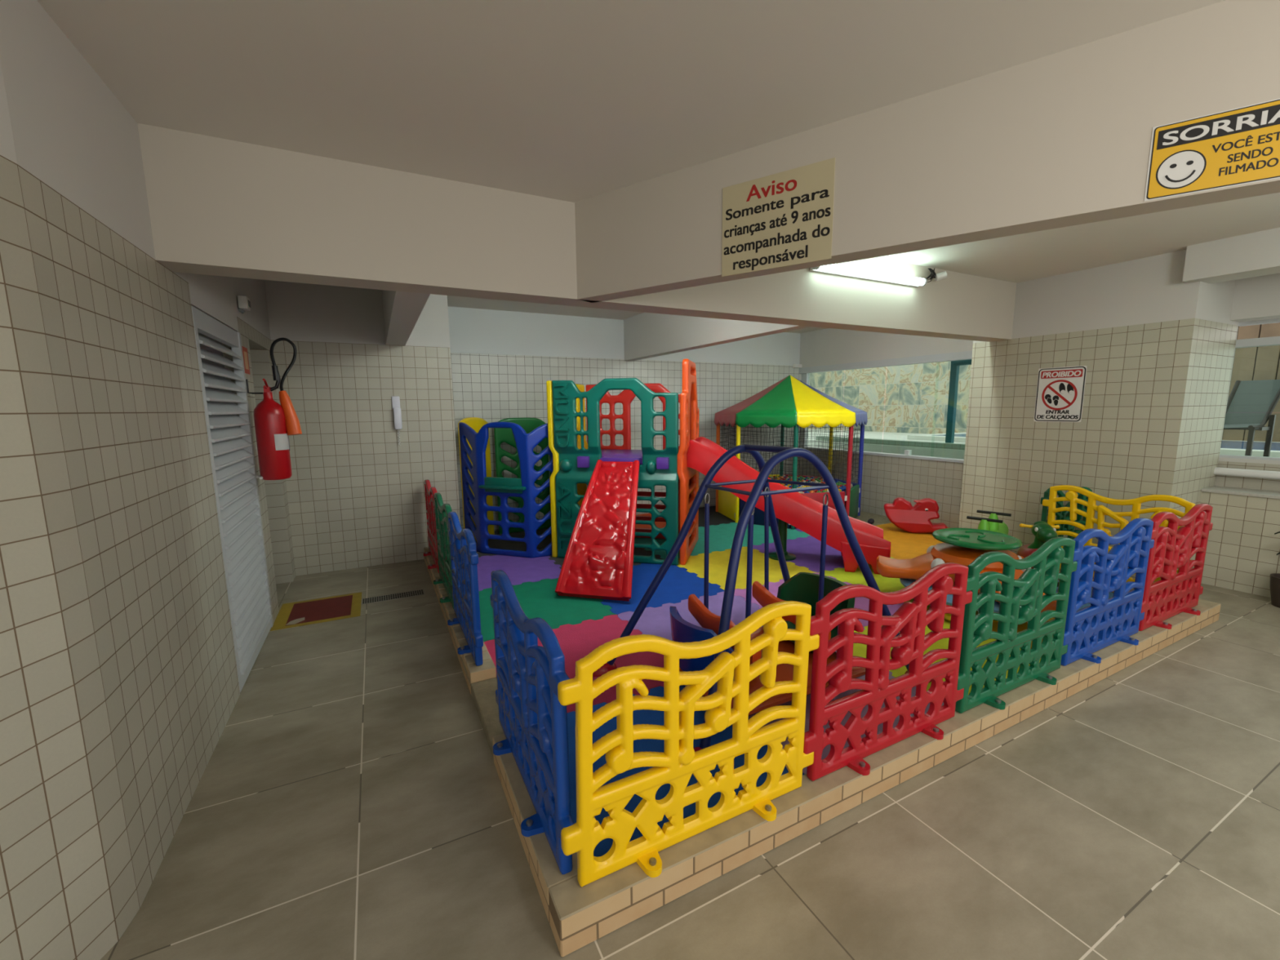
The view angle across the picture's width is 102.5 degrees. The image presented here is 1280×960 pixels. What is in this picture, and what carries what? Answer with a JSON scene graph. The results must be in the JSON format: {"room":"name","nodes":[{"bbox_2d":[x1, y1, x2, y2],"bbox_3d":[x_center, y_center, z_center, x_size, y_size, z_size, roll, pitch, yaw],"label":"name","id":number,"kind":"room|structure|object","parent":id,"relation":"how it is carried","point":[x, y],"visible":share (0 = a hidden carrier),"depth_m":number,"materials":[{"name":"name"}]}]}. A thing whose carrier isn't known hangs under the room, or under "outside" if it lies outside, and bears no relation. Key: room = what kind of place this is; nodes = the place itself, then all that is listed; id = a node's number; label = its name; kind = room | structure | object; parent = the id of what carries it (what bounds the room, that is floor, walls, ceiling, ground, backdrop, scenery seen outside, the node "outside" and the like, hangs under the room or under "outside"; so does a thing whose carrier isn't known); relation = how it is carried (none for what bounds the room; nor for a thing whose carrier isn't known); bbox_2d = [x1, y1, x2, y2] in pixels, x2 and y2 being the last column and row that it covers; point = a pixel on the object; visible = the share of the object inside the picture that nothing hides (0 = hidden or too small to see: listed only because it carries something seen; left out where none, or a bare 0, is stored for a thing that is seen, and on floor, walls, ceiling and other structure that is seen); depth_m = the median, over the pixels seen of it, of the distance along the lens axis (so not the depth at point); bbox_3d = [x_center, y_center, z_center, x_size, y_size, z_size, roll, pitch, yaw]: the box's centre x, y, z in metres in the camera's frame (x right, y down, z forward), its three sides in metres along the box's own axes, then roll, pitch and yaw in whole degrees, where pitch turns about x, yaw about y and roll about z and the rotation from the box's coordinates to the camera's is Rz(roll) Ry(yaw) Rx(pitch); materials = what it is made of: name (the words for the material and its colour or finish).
{"room":"indoor playground","nodes":[
{"label":"indoor playground","id":0,"kind":"room"},
{"bbox_2d":[0,257,118,959],"bbox_3d":[-1.634,0.183,0.126,0.281,2.610,2.336,-1,8,0],"label":"wall","id":1,"kind":"structure","parent":0,"point":[55,900],"depth_m":1.27,"materials":[{"name":"tile"}]},
{"bbox_2d":[0,59,140,940],"bbox_3d":[-1.655,0.022,1.282,0.303,2.610,0.105,-4,8,-20],"label":"wall","id":2,"kind":"structure","parent":0,"point":[15,250],"depth_m":1.34,"materials":[{"name":"tile"}]},
{"bbox_2d":[0,0,239,907],"bbox_3d":[-2.178,-0.120,2.342,0.263,2.610,2.320,-5,9,-27],"label":"wall","id":3,"kind":"structure","parent":0,"point":[118,322],"depth_m":1.70,"materials":[{"name":"tile"}]},
{"bbox_2d":[191,306,273,692],"bbox_3d":[-2.382,0.092,3.021,0.164,1.985,0.980,-5,9,-27],"label":"door","id":4,"kind":"structure","parent":3,"relation":"in","point":[231,448],"depth_m":2.98,"materials":[{"name":"white metal"}]},
{"bbox_2d":[222,276,295,622],"bbox_3d":[-3.022,-0.339,3.965,0.263,2.610,1.365,-5,9,-27],"label":"wall","id":5,"kind":"structure","parent":0,"point":[253,325],"depth_m":4.21,"materials":[{"name":"tile"}]},
{"bbox_2d":[237,295,250,314],"bbox_3d":[-2.616,-1.151,3.389,0.066,0.109,0.100,-5,9,-27],"label":"sensor","id":6,"kind":"object","parent":5,"relation":"attached to","point":[244,303],"visible":1,"depth_m":3.35,"materials":[{"name":"white plastic"}]},
{"bbox_2d":[241,346,249,374],"bbox_3d":[-2.652,-0.804,3.459,0.003,0.175,0.155,-5,9,-27],"label":"sticker","id":7,"kind":"object","parent":5,"relation":"attached to","point":[245,353],"visible":0.96,"depth_m":3.45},
{"bbox_2d":[245,337,302,479],"bbox_3d":[-2.427,-0.480,3.448,0.302,0.951,0.208,-7,10,-40],"label":"fire extinguisher","id":8,"kind":"object","parent":5,"relation":"attached to","point":[274,422],"visible":0.99,"depth_m":3.39,"materials":[{"name":"red metal"}]},
{"bbox_2d":[264,280,460,575],"bbox_3d":[-3.010,-0.443,4.709,2.472,2.610,0.200,-5,9,-27],"label":"wall","id":9,"kind":"structure","parent":0,"point":[356,498],"depth_m":4.80,"materials":[{"name":"tile"}]},
{"bbox_2d":[391,395,402,445],"bbox_3d":[-2.315,-0.563,4.907,0.073,0.469,0.060,-5,9,-27],"label":"handset","id":10,"kind":"object","parent":9,"relation":"attached to","point":[395,399],"visible":1,"depth_m":4.88,"materials":[{"name":"plastic"}]},
{"bbox_2d":[448,306,801,530],"bbox_3d":[0.052,-0.789,6.980,5.520,2.610,0.200,-5,9,-27],"label":"wall","id":11,"kind":"structure","parent":0,"point":[503,362],"depth_m":6.36,"materials":[{"name":"tile"}]},
{"bbox_2d":[792,364,802,368],"bbox_3d":[2.432,-1.762,7.938,0.138,0.055,0.059,-5,9,-27],"label":"junction box","id":12,"kind":"object","parent":11,"relation":"attached to","point":[794,366],"visible":1,"depth_m":7.92,"materials":[{"name":"white plastic"}]},
{"bbox_2d":[36,0,1279,333],"bbox_3d":[1.776,-1.472,1.803,8.200,0.140,10.900,-5,9,-27],"label":"ceiling","id":13,"kind":"structure","parent":0,"point":[568,100],"depth_m":1.74,"materials":[{"name":"paint"}]},
{"bbox_2d":[381,289,430,345],"bbox_3d":[-1.750,-1.379,3.735,0.165,0.510,2.450,-5,9,-27],"label":"ceiling beam","id":14,"kind":"structure","parent":13,"relation":"attached to","point":[402,310],"depth_m":3.45,"materials":[{"name":"white paint"}]},
{"bbox_2d":[137,123,1016,342],"bbox_3d":[0.732,-1.374,3.521,6.157,0.510,0.200,-5,9,-27],"label":"ceiling beam","id":15,"kind":"structure","parent":13,"relation":"attached to","point":[218,206],"depth_m":2.51,"materials":[{"name":"white paint"}]},
{"bbox_2d":[809,263,927,287],"bbox_3d":[1.740,-1.541,3.852,1.180,0.058,0.080,-5,9,-27],"label":"lamp","id":16,"kind":"object","parent":15,"relation":"attached to","point":[837,269],"visible":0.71,"depth_m":3.82,"materials":[{"name":"white plastic"}]},
{"bbox_2d":[623,312,810,360],"bbox_3d":[0.559,-1.615,5.266,0.130,0.510,3.090,-5,9,-27],"label":"ceiling beam","id":17,"kind":"structure","parent":13,"relation":"attached to","point":[646,335],"depth_m":5.41,"materials":[{"name":"white paint"}]},
{"bbox_2d":[574,0,1279,302],"bbox_3d":[2.233,-1.059,1.162,6.200,0.510,0.130,5,10,34],"label":"ceiling beam","id":18,"kind":"structure","parent":13,"relation":"attached to","point":[1061,139],"depth_m":1.79,"materials":[{"name":"white paint"}]},
{"bbox_2d":[721,157,835,276],"bbox_3d":[0.581,-1.118,2.223,0.492,0.385,0.005,5,10,34],"label":"notice sign","id":19,"kind":"object","parent":18,"relation":"attached to","point":[783,219],"visible":1,"depth_m":2.21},
{"bbox_2d":[1143,97,1279,201],"bbox_3d":[1.692,-0.951,1.472,0.340,0.210,0.006,5,10,34],"label":"notice sign","id":20,"kind":"object","parent":18,"relation":"attached to","point":[1238,146],"visible":1,"depth_m":1.49,"materials":[{"name":"plastic"}]},
{"bbox_2d":[926,267,936,282],"bbox_3d":[2.349,-1.661,4.161,0.182,0.127,0.040,-5,9,-27],"label":"loose cable","id":21,"kind":"object","parent":13,"relation":"hanging from","point":[933,273],"visible":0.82,"depth_m":4.15,"materials":[{"name":"black plastic"}]},
{"bbox_2d":[933,271,946,281],"bbox_3d":[2.436,-1.665,4.188,0.114,0.082,0.060,0,8,6],"label":"security camera","id":22,"kind":"object","parent":13,"relation":"hanging from","point":[943,275],"visible":0.84,"depth_m":4.17,"materials":[{"name":"white plastic"}]},
{"bbox_2d":[1182,226,1279,283],"bbox_3d":[5.490,-1.213,1.078,0.290,0.245,6.160,-5,9,-27],"label":"ceiling beam","id":23,"kind":"structure","parent":13,"relation":"attached to","point":[1256,254],"depth_m":3.52,"materials":[{"name":"white paint"}]},
{"bbox_2d":[100,559,1279,959],"bbox_3d":[-0.175,1.399,1.119,12.500,0.100,11.000,-5,9,-27],"label":"floor","id":24,"kind":"structure","parent":0,"point":[350,802],"depth_m":1.78,"materials":[{"name":"tile"}]},
{"bbox_2d":[270,591,361,631],"bbox_3d":[-2.420,0.982,3.891,0.545,0.004,0.560,-5,9,-27],"label":"floor marking","id":25,"kind":"object","parent":24,"relation":"on","point":[301,613],"depth_m":3.86,"materials":[{"name":"yellow paint"}]},
{"bbox_2d":[360,589,425,604],"bbox_3d":[-1.989,0.941,4.146,0.460,0.003,0.135,-5,9,-27],"label":"floor drain","id":26,"kind":"object","parent":24,"relation":"on","point":[416,593],"visible":1,"depth_m":4.14,"materials":[{"name":"metal"}]},
{"bbox_2d":[423,546,496,694],"bbox_3d":[-1.624,0.861,4.254,0.137,0.127,3.460,-5,9,-27],"label":"curb","id":27,"kind":"object","parent":24,"relation":"on","point":[473,673],"visible":0.31,"depth_m":3.04,"materials":[{"name":"brick"}]},
{"bbox_2d":[423,479,439,573],"bbox_3d":[-1.909,0.387,4.659,0.111,0.720,0.957,-5,9,-27],"label":"fence panel","id":28,"kind":"object","parent":27,"relation":"on","point":[429,491],"visible":0.71,"depth_m":4.58,"materials":[{"name":"red plastic"}]},
{"bbox_2d":[433,492,453,608],"bbox_3d":[-1.495,0.494,3.867,0.111,0.720,0.957,-5,9,-27],"label":"fence panel","id":29,"kind":"object","parent":27,"relation":"on","point":[442,510],"visible":0.67,"depth_m":3.80,"materials":[{"name":"green plastic"}]},
{"bbox_2d":[447,511,483,666],"bbox_3d":[-1.090,0.598,3.087,0.111,0.720,0.957,-5,9,-27],"label":"fence panel","id":30,"kind":"object","parent":27,"relation":"on","point":[463,550],"visible":1,"depth_m":2.91,"materials":[{"name":"blue plastic"}]},
{"bbox_2d":[470,677,503,759],"bbox_3d":[-0.696,1.131,2.474,0.134,0.066,0.590,-5,9,-27],"label":"curb","id":31,"kind":"object","parent":24,"relation":"on","point":[482,692],"visible":0.52,"depth_m":2.49,"materials":[{"name":"concrete"}]},
{"bbox_2d":[492,733,577,922],"bbox_3d":[-0.385,1.185,1.865,0.132,0.122,0.782,-5,9,-27],"label":"curb","id":32,"kind":"object","parent":24,"relation":"on","point":[545,871],"visible":0.44,"depth_m":1.71,"materials":[{"name":"brick"}]},
{"bbox_2d":[489,569,574,874],"bbox_3d":[-0.441,0.766,1.843,0.111,0.720,0.957,-5,9,-27],"label":"fence panel","id":33,"kind":"object","parent":32,"relation":"on","point":[532,719],"visible":1,"depth_m":1.69,"materials":[{"name":"blue plastic"}]},
{"bbox_2d":[855,511,891,525],"bbox_3d":[1.179,0.784,4.922,5.464,0.040,4.832,-5,9,-27],"label":"floor","id":34,"kind":"structure","parent":24,"relation":"on","point":[878,519],"depth_m":6.71,"materials":[{"name":"concrete"}]},
{"bbox_2d":[476,530,538,557],"bbox_3d":[-1.685,0.694,5.553,0.942,0.020,1.054,-5,9,-27],"label":"foam mat","id":35,"kind":"object","parent":34,"relation":"on","point":[494,544],"visible":0.22,"depth_m":5.48,"materials":[{"name":"rubber"}]},
{"bbox_2d":[457,417,553,558],"bbox_3d":[-1.225,0.000,5.551,1.133,1.346,1.269,2,8,19],"label":"playhouse","id":36,"kind":"object","parent":35,"relation":"on","point":[525,433],"visible":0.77,"depth_m":5.05,"materials":[{"name":"blue plastic"}]},
{"bbox_2d":[478,476,525,493],"bbox_3d":[-1.317,0.066,4.978,0.500,0.175,0.125,2,8,19],"label":"countertop","id":37,"kind":"structure","parent":36,"relation":"on","point":[492,484],"depth_m":4.96,"materials":[{"name":"teal plastic"}]},
{"bbox_2d":[477,549,561,591],"bbox_3d":[-1.228,0.812,4.675,0.942,0.020,1.000,-5,9,-27],"label":"foam mat","id":38,"kind":"object","parent":34,"relation":"on","point":[519,570],"visible":0.39,"depth_m":4.65,"materials":[{"name":"rubber"}]},
{"bbox_2d":[517,528,551,548],"bbox_3d":[-0.853,0.627,5.976,0.990,0.020,1.054,-5,9,-27],"label":"foam mat","id":39,"kind":"object","parent":34,"relation":"on","point":[547,540],"visible":0.11,"depth_m":5.74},
{"bbox_2d":[479,577,617,641],"bbox_3d":[-0.784,0.927,3.820,0.942,0.020,1.000,-5,9,-27],"label":"foam mat","id":40,"kind":"object","parent":34,"relation":"on","point":[540,599],"visible":0.41,"depth_m":3.75,"materials":[{"name":"rubber"}]},
{"bbox_2d":[555,459,639,601],"bbox_3d":[-0.250,0.357,4.243,0.602,0.960,0.982,1,8,14],"label":"ramp","id":41,"kind":"object","parent":40,"relation":"on","point":[597,563],"visible":1,"depth_m":4.09,"materials":[{"name":"red plastic"}]},
{"bbox_2d":[484,614,663,712],"bbox_3d":[-0.340,1.042,2.965,0.942,0.020,1.000,-5,9,-27],"label":"foam mat","id":42,"kind":"object","parent":34,"relation":"on","point":[576,642],"visible":0.34,"depth_m":3.12,"materials":[{"name":"rubber"}]},
{"bbox_2d":[592,444,931,751],"bbox_3d":[0.632,0.434,2.691,1.625,1.240,0.990,-5,9,-27],"label":"swing set","id":43,"kind":"object","parent":42,"relation":"on","point":[784,453],"visible":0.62,"depth_m":2.53,"materials":[{"name":"blue paint"}]},
{"bbox_2d":[669,486,865,715],"bbox_3d":[0.695,0.517,2.641,1.062,0.929,0.696,-5,9,-27],"label":"swing","id":44,"kind":"object","parent":43,"relation":"hanging from","point":[807,588],"visible":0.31,"depth_m":2.67,"materials":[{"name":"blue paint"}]},
{"bbox_2d":[538,542,662,568],"bbox_3d":[-0.396,0.745,5.098,0.990,0.020,1.000,-5,9,-27],"label":"foam mat","id":45,"kind":"object","parent":34,"relation":"on","point":[637,551],"visible":0.23,"depth_m":5.03,"materials":[{"name":"rubber"}]},
{"bbox_2d":[546,358,698,565],"bbox_3d":[-0.123,-0.217,5.155,1.312,1.865,1.005,1,8,14],"label":"playhouse","id":46,"kind":"object","parent":45,"relation":"on","point":[575,459],"visible":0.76,"depth_m":4.75,"materials":[{"name":"teal plastic"}]},
{"bbox_2d":[635,513,666,528],"bbox_3d":[0.001,0.558,6.410,0.990,0.020,1.054,-5,9,-27],"label":"foam mat","id":47,"kind":"object","parent":34,"relation":"on","point":[659,524],"visible":0.02,"depth_m":6.33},
{"bbox_2d":[600,563,724,614],"bbox_3d":[0.048,0.860,4.243,0.990,0.020,1.000,-5,9,-27],"label":"foam mat","id":48,"kind":"object","parent":34,"relation":"on","point":[677,584],"visible":0.41,"depth_m":4.12,"materials":[{"name":"rubber"}]},
{"bbox_2d":[567,684,804,857],"bbox_3d":[0.077,1.150,2.163,0.942,0.020,0.881,-5,9,-27],"label":"foam mat","id":49,"kind":"object","parent":34,"relation":"on","point":[642,716],"visible":0.12,"depth_m":2.11,"materials":[{"name":"rubber"}]},
{"bbox_2d":[617,591,763,639],"bbox_3d":[0.492,0.975,3.389,0.990,0.020,1.000,-5,9,-27],"label":"foam mat","id":50,"kind":"object","parent":34,"relation":"on","point":[655,621],"visible":0.28,"depth_m":3.59,"materials":[{"name":"rubber"}]},
{"bbox_2d":[634,529,746,559],"bbox_3d":[0.457,0.676,5.532,0.990,0.020,1.000,-5,9,-27],"label":"foam mat","id":51,"kind":"object","parent":34,"relation":"on","point":[717,543],"visible":0.36,"depth_m":5.43,"materials":[{"name":"rubber"}]},
{"bbox_2d":[659,506,734,526],"bbox_3d":[0.854,0.489,6.845,0.990,0.020,1.054,-5,9,-27],"label":"foam mat","id":52,"kind":"object","parent":34,"relation":"on","point":[715,517],"visible":0.16,"depth_m":6.71,"materials":[{"name":"rubber"}]},
{"bbox_2d":[676,546,815,590],"bbox_3d":[0.901,0.791,4.677,0.990,0.020,1.000,-5,9,-27],"label":"foam mat","id":53,"kind":"object","parent":34,"relation":"on","point":[718,562],"visible":0.53,"depth_m":4.61,"materials":[{"name":"rubber"}]},
{"bbox_2d":[698,522,809,546],"bbox_3d":[1.311,0.607,5.966,0.990,0.020,1.000,-5,9,-27],"label":"foam mat","id":54,"kind":"object","parent":34,"relation":"on","point":[725,531],"visible":0.42,"depth_m":5.88,"materials":[{"name":"rubber"}]},
{"bbox_2d":[733,572,903,629],"bbox_3d":[1.345,0.906,3.823,0.990,0.020,1.000,-5,9,-27],"label":"foam mat","id":55,"kind":"object","parent":34,"relation":"on","point":[860,602],"visible":0.21,"depth_m":3.83,"materials":[{"name":"rubber"}]},
{"bbox_2d":[746,535,891,572],"bbox_3d":[1.755,0.722,5.112,0.990,0.020,1.000,-5,9,-27],"label":"foam mat","id":56,"kind":"object","parent":34,"relation":"on","point":[806,550],"visible":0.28,"depth_m":5.06,"materials":[{"name":"rubber"}]},
{"bbox_2d":[686,436,890,574],"bbox_3d":[1.325,0.184,4.814,1.826,1.136,0.516,2,8,18],"label":"slide","id":57,"kind":"object","parent":56,"relation":"on","point":[797,509],"visible":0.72,"depth_m":4.64,"materials":[{"name":"red plastic"}]},
{"bbox_2d":[747,650,943,773],"bbox_3d":[0.909,1.082,2.586,0.990,0.020,0.881,-5,9,-27],"label":"foam mat","id":58,"kind":"object","parent":34,"relation":"on","point":[826,750],"visible":0.03,"depth_m":2.39,"materials":[{"name":"rubber"}]},
{"bbox_2d":[867,518,874,524],"bbox_3d":[2.816,0.505,6.264,0.070,0.070,0.140,6,10,39],"label":"shoe","id":59,"kind":"object","parent":34,"relation":"on","point":[871,521],"visible":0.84,"depth_m":6.22,"materials":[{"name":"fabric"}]},
{"bbox_2d":[818,556,929,608],"bbox_3d":[2.199,0.837,4.257,0.990,0.020,1.000,-5,9,-27],"label":"foam mat","id":60,"kind":"object","parent":34,"relation":"on","point":[886,584],"visible":0.09,"depth_m":4.28,"materials":[{"name":"rubber"}]},
{"bbox_2d":[892,551,926,559],"bbox_3d":[3.050,0.768,4.690,0.984,0.020,1.000,-5,9,-27],"label":"foam mat","id":61,"kind":"object","parent":34,"relation":"on","point":[908,555],"visible":0.16,"depth_m":4.94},
{"bbox_2d":[966,510,1011,534],"bbox_3d":[3.022,0.548,4.502,0.360,0.467,1.100,7,11,44],"label":"seesaw","id":62,"kind":"object","parent":61,"relation":"on","point":[992,523],"visible":0.17,"depth_m":4.63,"materials":[{"name":"plastic"}]},
{"bbox_2d":[1040,486,1092,539],"bbox_3d":[3.649,0.411,4.452,0.469,0.720,0.111,-1,8,-6],"label":"fence panel","id":63,"kind":"object","parent":61,"relation":"on","point":[1063,515],"visible":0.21,"depth_m":4.39,"materials":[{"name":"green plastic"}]},
{"bbox_2d":[880,527,943,556],"bbox_3d":[2.613,0.653,5.548,1.000,0.020,1.000,-5,9,-27],"label":"foam mat","id":64,"kind":"object","parent":34,"relation":"on","point":[901,543],"visible":0.29,"depth_m":5.42,"materials":[{"name":"rubber"}]},
{"bbox_2d":[875,522,949,539],"bbox_3d":[3.321,0.591,5.941,0.684,0.020,0.909,-5,9,-27],"label":"foam mat","id":65,"kind":"object","parent":34,"relation":"on","point":[890,526],"visible":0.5,"depth_m":5.92,"materials":[{"name":"rubber"}]},
{"bbox_2d":[883,497,947,533],"bbox_3d":[3.121,0.397,5.834,0.648,0.397,0.200,3,9,22],"label":"toy","id":66,"kind":"object","parent":65,"relation":"on","point":[917,518],"visible":0.98,"depth_m":5.77,"materials":[{"name":"red plastic"}]},
{"bbox_2d":[853,618,1040,694],"bbox_3d":[1.762,1.014,3.021,0.990,0.020,0.881,-5,9,-27],"label":"foam mat","id":67,"kind":"object","parent":34,"relation":"on","point":[859,649],"visible":0.09,"depth_m":3.06,"materials":[{"name":"rubber"}]},
{"bbox_2d":[926,608,1054,648],"bbox_3d":[2.616,0.945,3.455,0.990,0.020,0.881,-5,9,-27],"label":"foam mat","id":68,"kind":"object","parent":34,"relation":"on","point":[1024,626],"visible":0.02,"depth_m":3.34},
{"bbox_2d":[875,528,1056,622],"bbox_3d":[2.320,0.639,3.737,1.086,0.512,1.159,4,9,31],"label":"merry-go-round","id":69,"kind":"object","parent":68,"relation":"on","point":[962,546],"visible":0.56,"depth_m":3.62,"materials":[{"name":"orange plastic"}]},
{"bbox_2d":[1056,580,1113,609],"bbox_3d":[3.309,0.888,3.808,0.630,0.020,0.881,-5,9,-27],"label":"foam mat","id":70,"kind":"object","parent":34,"relation":"on","point":[1110,594],"visible":0.02,"depth_m":3.85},
{"bbox_2d":[1017,520,1059,586],"bbox_3d":[3.164,0.580,4.077,0.271,0.514,0.426,2,8,15],"label":"animal rocker","id":71,"kind":"object","parent":70,"relation":"on","point":[1042,531],"visible":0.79,"depth_m":4.01,"materials":[{"name":"plastic"}]},
{"bbox_3d":[1.705,0.420,7.278,0.984,0.020,1.054,-5,9,-27],"label":"foam mat","id":72,"kind":"object","parent":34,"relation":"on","visible":0},
{"bbox_2d":[714,374,867,529],"bbox_3d":[1.967,-0.460,6.828,1.806,1.842,1.806,-2,8,-12],"label":"pit","id":73,"kind":"object","parent":72,"relation":"on","point":[790,402],"visible":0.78,"depth_m":6.25,"materials":[{"name":"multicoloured plastic"}]},
{"bbox_2d":[548,599,1221,956],"bbox_3d":[1.862,1.072,2.512,4.730,0.122,0.108,-5,9,-27],"label":"curb","id":74,"kind":"object","parent":24,"relation":"on","point":[579,916],"visible":0.9,"depth_m":1.82,"materials":[{"name":"brick"}]},
{"bbox_2d":[557,600,819,887],"bbox_3d":[0.217,0.791,1.613,0.957,0.720,0.111,-5,9,-27],"label":"fence panel","id":75,"kind":"object","parent":74,"relation":"on","point":[675,766],"visible":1,"depth_m":1.58,"materials":[{"name":"yellow plastic"}]},
{"bbox_2d":[803,562,972,781],"bbox_3d":[1.020,0.726,2.022,0.957,0.720,0.111,-5,9,-27],"label":"fence panel","id":76,"kind":"object","parent":74,"relation":"on","point":[911,620],"visible":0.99,"depth_m":2.00,"materials":[{"name":"red plastic"}]},
{"bbox_2d":[955,536,1077,713],"bbox_3d":[1.819,0.662,2.428,0.957,0.720,0.111,-5,9,-27],"label":"fence panel","id":77,"kind":"object","parent":74,"relation":"on","point":[1021,600],"visible":0.98,"depth_m":2.41,"materials":[{"name":"green plastic"}]},
{"bbox_2d":[1060,517,1154,666],"bbox_3d":[2.619,0.597,2.835,0.957,0.720,0.111,-5,9,-27],"label":"fence panel","id":78,"kind":"object","parent":74,"relation":"on","point":[1091,628],"visible":0.98,"depth_m":2.82,"materials":[{"name":"blue plastic"}]},
{"bbox_2d":[1138,503,1213,631],"bbox_3d":[3.415,0.533,3.241,0.957,0.720,0.111,-5,9,-27],"label":"fence panel","id":79,"kind":"object","parent":74,"relation":"on","point":[1175,593],"visible":0.98,"depth_m":3.23,"materials":[{"name":"red plastic"}]},
{"bbox_2d":[1270,531,1279,608],"bbox_3d":[4.757,0.627,3.710,0.245,0.616,0.249,-2,8,-11],"label":"potted plant","id":80,"kind":"object","parent":24,"relation":"on","point":[1274,577],"visible":1,"depth_m":3.77,"materials":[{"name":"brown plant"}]},
{"bbox_3d":[3.642,0.842,4.041,0.150,0.122,1.012,-5,9,-27],"label":"curb","id":81,"kind":"object","parent":24,"relation":"on","visible":0},
{"bbox_2d":[1042,484,1195,582],"bbox_3d":[3.607,0.433,3.940,0.111,0.720,0.957,-5,9,-27],"label":"fence panel","id":82,"kind":"object","parent":81,"relation":"on","point":[1071,495],"visible":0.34,"depth_m":4.00,"materials":[{"name":"yellow plastic"}]},
{"bbox_2d":[796,328,973,528],"bbox_3d":[3.269,-0.799,6.824,0.200,2.610,3.020,-5,9,-27],"label":"wall","id":83,"kind":"structure","parent":0,"point":[885,479],"depth_m":6.70,"materials":[{"name":"tile"}]},
{"bbox_2d":[798,351,972,462],"bbox_3d":[3.205,-0.954,6.820,0.135,1.250,2.930,-5,9,-27],"label":"window","id":84,"kind":"structure","parent":83,"relation":"in","point":[966,355],"depth_m":6.66,"materials":[{"name":"white metal"}]},
{"bbox_2d":[959,249,1239,582],"bbox_3d":[4.116,-0.523,4.784,0.880,2.610,1.585,-5,9,-27],"label":"wall","id":85,"kind":"structure","parent":0,"point":[1157,348],"depth_m":4.25,"materials":[{"name":"tile"}]},
{"bbox_2d":[1033,365,1087,422],"bbox_3d":[3.715,-0.756,4.553,0.005,0.478,0.360,-5,9,-27],"label":"sign","id":86,"kind":"object","parent":85,"relation":"attached to","point":[1060,395],"visible":1,"depth_m":4.54,"materials":[{"name":"plastic"}]},
{"bbox_2d":[1191,491,1279,597],"bbox_3d":[6.164,0.823,1.668,0.290,0.765,6.100,-5,9,-27],"label":"wall","id":87,"kind":"structure","parent":0,"point":[1242,548],"depth_m":4.06,"materials":[{"name":"tile"}]},
{"bbox_2d":[1201,485,1279,498],"bbox_3d":[6.160,0.432,1.613,0.330,0.025,6.100,-5,9,-27],"label":"trim","id":88,"kind":"structure","parent":87,"relation":"on","point":[1216,489],"depth_m":4.08,"materials":[{"name":"stone"}]},
{"bbox_2d":[1213,466,1279,479],"bbox_3d":[6.234,0.285,1.632,0.064,0.061,6.100,-5,9,-27],"label":"trim","id":89,"kind":"structure","parent":87,"relation":"attached to","point":[1218,471],"depth_m":4.14,"materials":[{"name":"white plastic"}]},
{"bbox_2d":[1214,457,1279,491],"bbox_3d":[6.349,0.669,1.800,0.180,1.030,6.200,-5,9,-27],"label":"window sill","id":90,"kind":"structure","parent":87,"relation":"attached to","point":[1268,484],"depth_m":4.19,"materials":[{"name":"tile"}]},
{"bbox_2d":[1230,273,1279,322],"bbox_3d":[6.234,-1.155,1.438,0.350,0.475,6.100,-5,9,-27],"label":"lintel","id":91,"kind":"object","parent":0,"point":[1255,298],"visible":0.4,"depth_m":3.95,"materials":[{"name":"white paint"}]},
{"label":"outside","id":92,"kind":"structure","parent":0,"visible":0},
{"bbox_2d":[807,428,965,459],"bbox_3d":[8.180,-0.219,8.761,9.500,1.030,20.000,-5,9,-27],"label":"ground","id":93,"kind":"structure","parent":92,"point":[925,451],"depth_m":7.69,"materials":[{"name":"stone"}]},
{"bbox_2d":[807,360,971,434],"bbox_3d":[5.012,-3.072,13.984,6.297,3.300,8.156,3,9,22],"label":"wall","id":94,"kind":"structure","parent":93,"relation":"on","point":[913,398],"depth_m":10.69,"materials":[{"name":"stone"}]},
{"bbox_2d":[816,435,964,449],"bbox_3d":[3.724,-0.059,7.318,0.150,1.000,3.100,-5,9,-27],"label":"wall","id":95,"kind":"structure","parent":93,"relation":"on","point":[868,441],"depth_m":7.13,"materials":[{"name":"tile"}]},
{"bbox_2d":[945,359,972,443],"bbox_3d":[4.338,-1.105,6.333,0.090,1.470,1.050,-5,9,-27],"label":"post","id":96,"kind":"object","parent":93,"relation":"on","point":[954,369],"visible":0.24,"depth_m":6.76,"materials":[{"name":"metal"}]},
{"bbox_2d":[1219,318,1279,460],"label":"window","id":97,"kind":"structure","parent":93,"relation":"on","point":[1261,362],"depth_m":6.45,"materials":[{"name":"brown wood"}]},
{"bbox_2d":[1223,379,1279,457],"bbox_3d":[5.822,-0.577,4.957,0.434,0.776,0.414,-5,9,-27],"label":"lounge chair","id":98,"kind":"object","parent":93,"relation":"on","point":[1251,404],"visible":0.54,"depth_m":4.94,"materials":[{"name":"grey"}]},
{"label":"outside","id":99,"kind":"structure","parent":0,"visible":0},
{"bbox_2d":[906,432,1279,457],"bbox_3d":[6.628,-0.530,7.118,2.500,0.070,4.600,-5,9,-27],"label":"ground","id":100,"kind":"structure","parent":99,"point":[920,437],"depth_m":6.51,"materials":[{"name":"stone"}]},
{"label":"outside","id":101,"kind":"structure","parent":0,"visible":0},
{"bbox_2d":[933,433,1279,450],"bbox_3d":[6.439,-0.554,7.045,1.600,0.002,4.050,-5,9,-27],"label":"water","id":102,"kind":"structure","parent":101,"point":[1224,444],"depth_m":5.95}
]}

